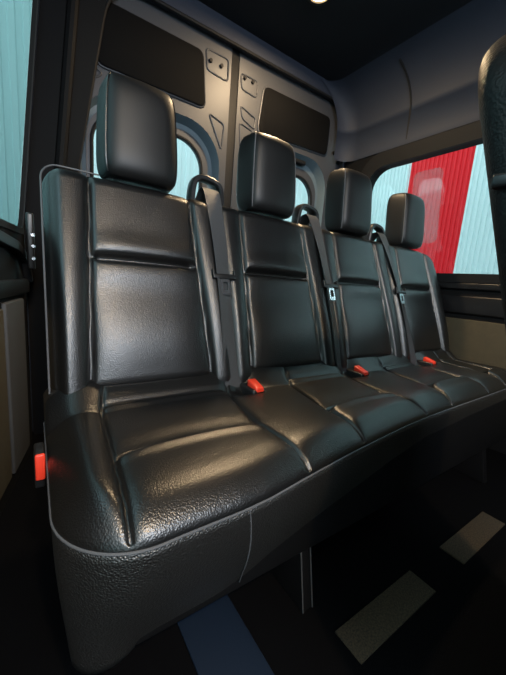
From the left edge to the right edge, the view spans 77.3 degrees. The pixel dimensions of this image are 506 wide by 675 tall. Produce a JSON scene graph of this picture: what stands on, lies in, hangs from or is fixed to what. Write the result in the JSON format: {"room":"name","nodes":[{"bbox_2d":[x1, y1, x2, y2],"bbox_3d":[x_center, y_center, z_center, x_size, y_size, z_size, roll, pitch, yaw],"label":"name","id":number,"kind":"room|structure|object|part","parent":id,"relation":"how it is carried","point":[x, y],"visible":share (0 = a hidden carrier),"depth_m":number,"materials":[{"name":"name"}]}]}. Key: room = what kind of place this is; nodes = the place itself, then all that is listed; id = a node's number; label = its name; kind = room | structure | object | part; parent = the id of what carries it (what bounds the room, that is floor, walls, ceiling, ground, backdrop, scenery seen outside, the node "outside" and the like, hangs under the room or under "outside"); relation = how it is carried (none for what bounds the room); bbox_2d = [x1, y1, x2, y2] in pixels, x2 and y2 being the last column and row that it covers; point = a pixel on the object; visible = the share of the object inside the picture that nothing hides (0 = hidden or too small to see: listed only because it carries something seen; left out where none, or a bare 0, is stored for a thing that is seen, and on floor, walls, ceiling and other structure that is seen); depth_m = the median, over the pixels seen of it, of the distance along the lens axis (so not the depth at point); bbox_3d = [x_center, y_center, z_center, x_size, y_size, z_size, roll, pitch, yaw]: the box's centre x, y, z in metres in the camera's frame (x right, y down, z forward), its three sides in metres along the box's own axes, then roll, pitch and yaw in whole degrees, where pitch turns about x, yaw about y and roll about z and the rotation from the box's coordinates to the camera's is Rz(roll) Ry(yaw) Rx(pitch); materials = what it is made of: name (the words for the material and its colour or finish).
{"room":"vehicle interior","nodes":[
{"label":"vehicle interior","id":0,"kind":"room"},
{"bbox_2d":[0,0,38,515],"bbox_3d":[-0.542,-0.312,0.573,0.130,1.760,1.660,0,11,-25],"label":"sliding door","id":1,"kind":"structure","parent":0,"point":[15,276],"depth_m":1.00,"materials":[{"name":"black plastic"}]},
{"bbox_3d":[-0.520,0.282,0.430,0.021,0.525,1.124,0,11,-23],"label":"panel","id":2,"kind":"part","parent":1,"relation":"part of","materials":[{"name":"beige plastic"}]},
{"bbox_3d":[-0.778,0.149,1.035,0.025,0.540,0.192,0,11,-23],"label":"panel","id":3,"kind":"part","parent":1,"relation":"part of","materials":[{"name":"grey plastic"}]},
{"bbox_3d":[-0.541,-0.154,0.517,0.030,0.163,1.392,0,11,-23],"label":"sill moulding","id":4,"kind":"part","parent":1,"relation":"part of","materials":[{"name":"black plastic"}]},
{"bbox_2d":[0,0,38,234],"bbox_3d":[-0.490,-0.667,0.458,0.096,0.875,1.399,0,11,-23],"label":"window","id":5,"kind":"structure","parent":1,"relation":"in","point":[3,223],"depth_m":1.06,"materials":[{"name":"clear glass"}]},
{"bbox_2d":[25,212,35,268],"bbox_3d":[-0.734,-0.317,1.046,0.024,0.180,0.046,-2,12,-34],"label":"bracket","id":6,"kind":"object","parent":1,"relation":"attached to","point":[30,240],"visible":1,"depth_m":1.03,"materials":[{"name":"black plastic"}]},
{"bbox_2d":[24,0,343,434],"bbox_3d":[-0.102,-0.581,1.779,1.932,1.990,0.118,-3,12,-36],"label":"door frame","id":7,"kind":"structure","parent":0,"point":[69,35],"depth_m":1.24,"materials":[{"name":"grey plastic"}]},
{"bbox_2d":[80,0,232,189],"bbox_3d":[-0.499,-0.576,1.563,0.748,1.870,0.089,-2,12,-34],"label":"door","id":8,"kind":"structure","parent":7,"relation":"in","point":[142,41],"depth_m":1.46,"materials":[{"name":"grey paint"}]},
{"bbox_2d":[230,52,339,229],"bbox_3d":[0.193,-0.602,2.037,0.835,1.870,0.089,-2,12,-34],"label":"door","id":9,"kind":"structure","parent":7,"relation":"in","point":[269,102],"depth_m":1.85,"materials":[{"name":"grey paint"}]},
{"bbox_2d":[0,432,505,674],"bbox_3d":[0.531,0.673,0.698,2.370,0.050,3.050,-2,12,-34],"label":"floor","id":10,"kind":"structure","parent":0,"point":[460,629],"depth_m":0.74,"materials":[{"name":"black"}]},
{"bbox_2d":[177,595,273,674],"bbox_3d":[-0.094,0.599,0.674,0.120,0.006,0.460,-2,12,-34],"label":"floor stripe","id":11,"kind":"object","parent":10,"relation":"on","point":[217,640],"visible":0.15,"depth_m":0.63,"materials":[{"name":"blue paint"}]},
{"bbox_2d":[34,72,505,674],"bbox_3d":[0.349,-0.044,1.088,1.837,1.200,0.711,-2,12,-34],"label":"seat","id":12,"kind":"object","parent":10,"relation":"on","point":[229,392],"visible":1,"depth_m":0.78,"materials":[{"name":"black leather"}]},
{"bbox_3d":[-0.290,-0.059,0.847,0.440,0.680,0.332,-2,12,-34],"label":"backrest","id":13,"kind":"part","parent":12,"relation":"part of","materials":[{"name":"black leather"}]},
{"bbox_3d":[-0.078,-0.146,0.907,0.028,0.047,0.019,-2,12,-34],"label":"tongue plate","id":14,"kind":"part","parent":12,"relation":"part of","materials":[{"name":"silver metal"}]},
{"bbox_2d":[43,348,505,552],"bbox_3d":[0.393,0.150,1.023,1.777,0.101,0.477,-2,12,-34],"label":"seat cushion","id":15,"kind":"object","parent":12,"relation":"on","point":[167,460],"depth_m":0.64,"materials":[{"name":"black leather"}]},
{"bbox_3d":[0.068,-0.072,1.093,0.430,0.680,0.331,-2,12,-34],"label":"backrest","id":16,"kind":"part","parent":12,"relation":"part of","materials":[{"name":"black leather"}]},
{"bbox_3d":[0.021,0.428,0.849,0.030,0.300,0.402,-2,12,-34],"label":"leg","id":17,"kind":"part","parent":12,"relation":"part of","materials":[{"name":"black plastic"}]},
{"bbox_3d":[0.344,0.329,1.102,1.620,0.200,0.440,-2,12,-34],"label":"seat","id":18,"kind":"part","parent":12,"relation":"part of","materials":[{"name":"black leather"}]},
{"bbox_3d":[0.288,-0.160,1.158,0.028,0.047,0.019,-2,12,-34],"label":"tongue plate","id":19,"kind":"part","parent":12,"relation":"part of","materials":[{"name":"silver metal"}]},
{"bbox_3d":[0.423,-0.086,1.336,0.430,0.680,0.331,-2,12,-34],"label":"backrest","id":20,"kind":"part","parent":12,"relation":"part of","materials":[{"name":"black leather"}]},
{"bbox_3d":[0.805,-0.101,1.597,0.496,0.680,0.331,-2,12,-34],"label":"backrest","id":21,"kind":"part","parent":12,"relation":"part of","materials":[{"name":"black leather"}]},
{"bbox_3d":[0.827,0.398,1.401,0.030,0.300,0.402,-2,12,-34],"label":"leg","id":22,"kind":"part","parent":12,"relation":"part of","materials":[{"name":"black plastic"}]},
{"bbox_2d":[335,570,435,663],"bbox_3d":[0.311,0.624,0.724,0.290,0.004,0.067,-2,12,-34],"label":"floor mat","id":23,"kind":"object","parent":10,"relation":"on","point":[367,630],"visible":1,"depth_m":0.71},
{"bbox_2d":[440,512,504,563],"bbox_3d":[0.683,0.610,0.977,0.300,0.004,0.065,-2,12,-34],"label":"floor mat","id":24,"kind":"object","parent":10,"relation":"on","point":[473,536],"visible":1,"depth_m":0.96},
{"bbox_2d":[478,34,505,329],"bbox_3d":[0.588,0.205,0.238,0.466,1.035,0.776,-2,12,-34],"label":"passenger seat","id":25,"kind":"object","parent":10,"relation":"on","point":[492,71],"visible":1,"depth_m":0.32,"materials":[{"name":"black leather"}]},
{"bbox_2d":[198,0,505,161],"bbox_3d":[0.627,-1.081,0.358,1.957,0.452,3.040,-2,12,-34],"label":"ceiling","id":26,"kind":"structure","parent":0,"point":[396,73],"depth_m":1.57,"materials":[{"name":"black"}]},
{"bbox_2d":[308,0,329,5],"bbox_3d":[0.283,-1.460,1.340,0.120,0.014,0.120,-2,12,-34],"label":"recessed light","id":27,"kind":"object","parent":26,"relation":"in","point":[314,2],"visible":1,"depth_m":1.38,"materials":[{"name":"white plastic"}]},
{"bbox_2d":[344,120,505,454],"bbox_3d":[1.425,-0.141,1.114,0.155,1.550,3.020,-2,12,-34],"label":"wall","id":28,"kind":"structure","parent":0,"point":[474,316],"depth_m":1.60,"materials":[{"name":"black plastic"}]},
{"bbox_2d":[359,121,499,283],"bbox_3d":[1.210,-0.599,1.368,0.146,0.730,1.820,-2,12,-34],"label":"window","id":29,"kind":"structure","parent":28,"relation":"in","point":[472,132],"depth_m":1.64,"materials":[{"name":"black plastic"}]},
{"bbox_3d":[1.649,-0.085,0.849,0.048,0.035,2.220,-2,12,-34],"label":"sill moulding","id":30,"kind":"part","parent":28,"relation":"part of","materials":[{"name":"black plastic"}]},
{"bbox_3d":[1.605,0.318,0.941,0.042,0.495,2.270,-2,12,-34],"label":"panel","id":31,"kind":"part","parent":28,"relation":"part of","materials":[{"name":"beige plastic"}]},
{"label":"outside","id":32,"kind":"structure","parent":0,"visible":0},
{"bbox_3d":[-0.182,0.888,2.078,5.500,0.050,7.800,-2,12,-34],"label":"ground","id":33,"kind":"structure","parent":32,"visible":0},
{"bbox_2d":[0,0,307,225],"bbox_3d":[-1.120,-1.109,3.336,5.300,3.300,0.042,-2,12,-34],"label":"wall","id":34,"kind":"structure","parent":33,"relation":"on","point":[15,15],"depth_m":2.58,"materials":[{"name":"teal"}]},
{"bbox_2d":[371,144,498,273],"bbox_3d":[2.557,-1.008,2.680,0.044,3.900,6.000,-2,12,-34],"label":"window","id":35,"kind":"structure","parent":33,"relation":"on","point":[442,182],"depth_m":3.32,"materials":[{"name":"red"}]}
]}

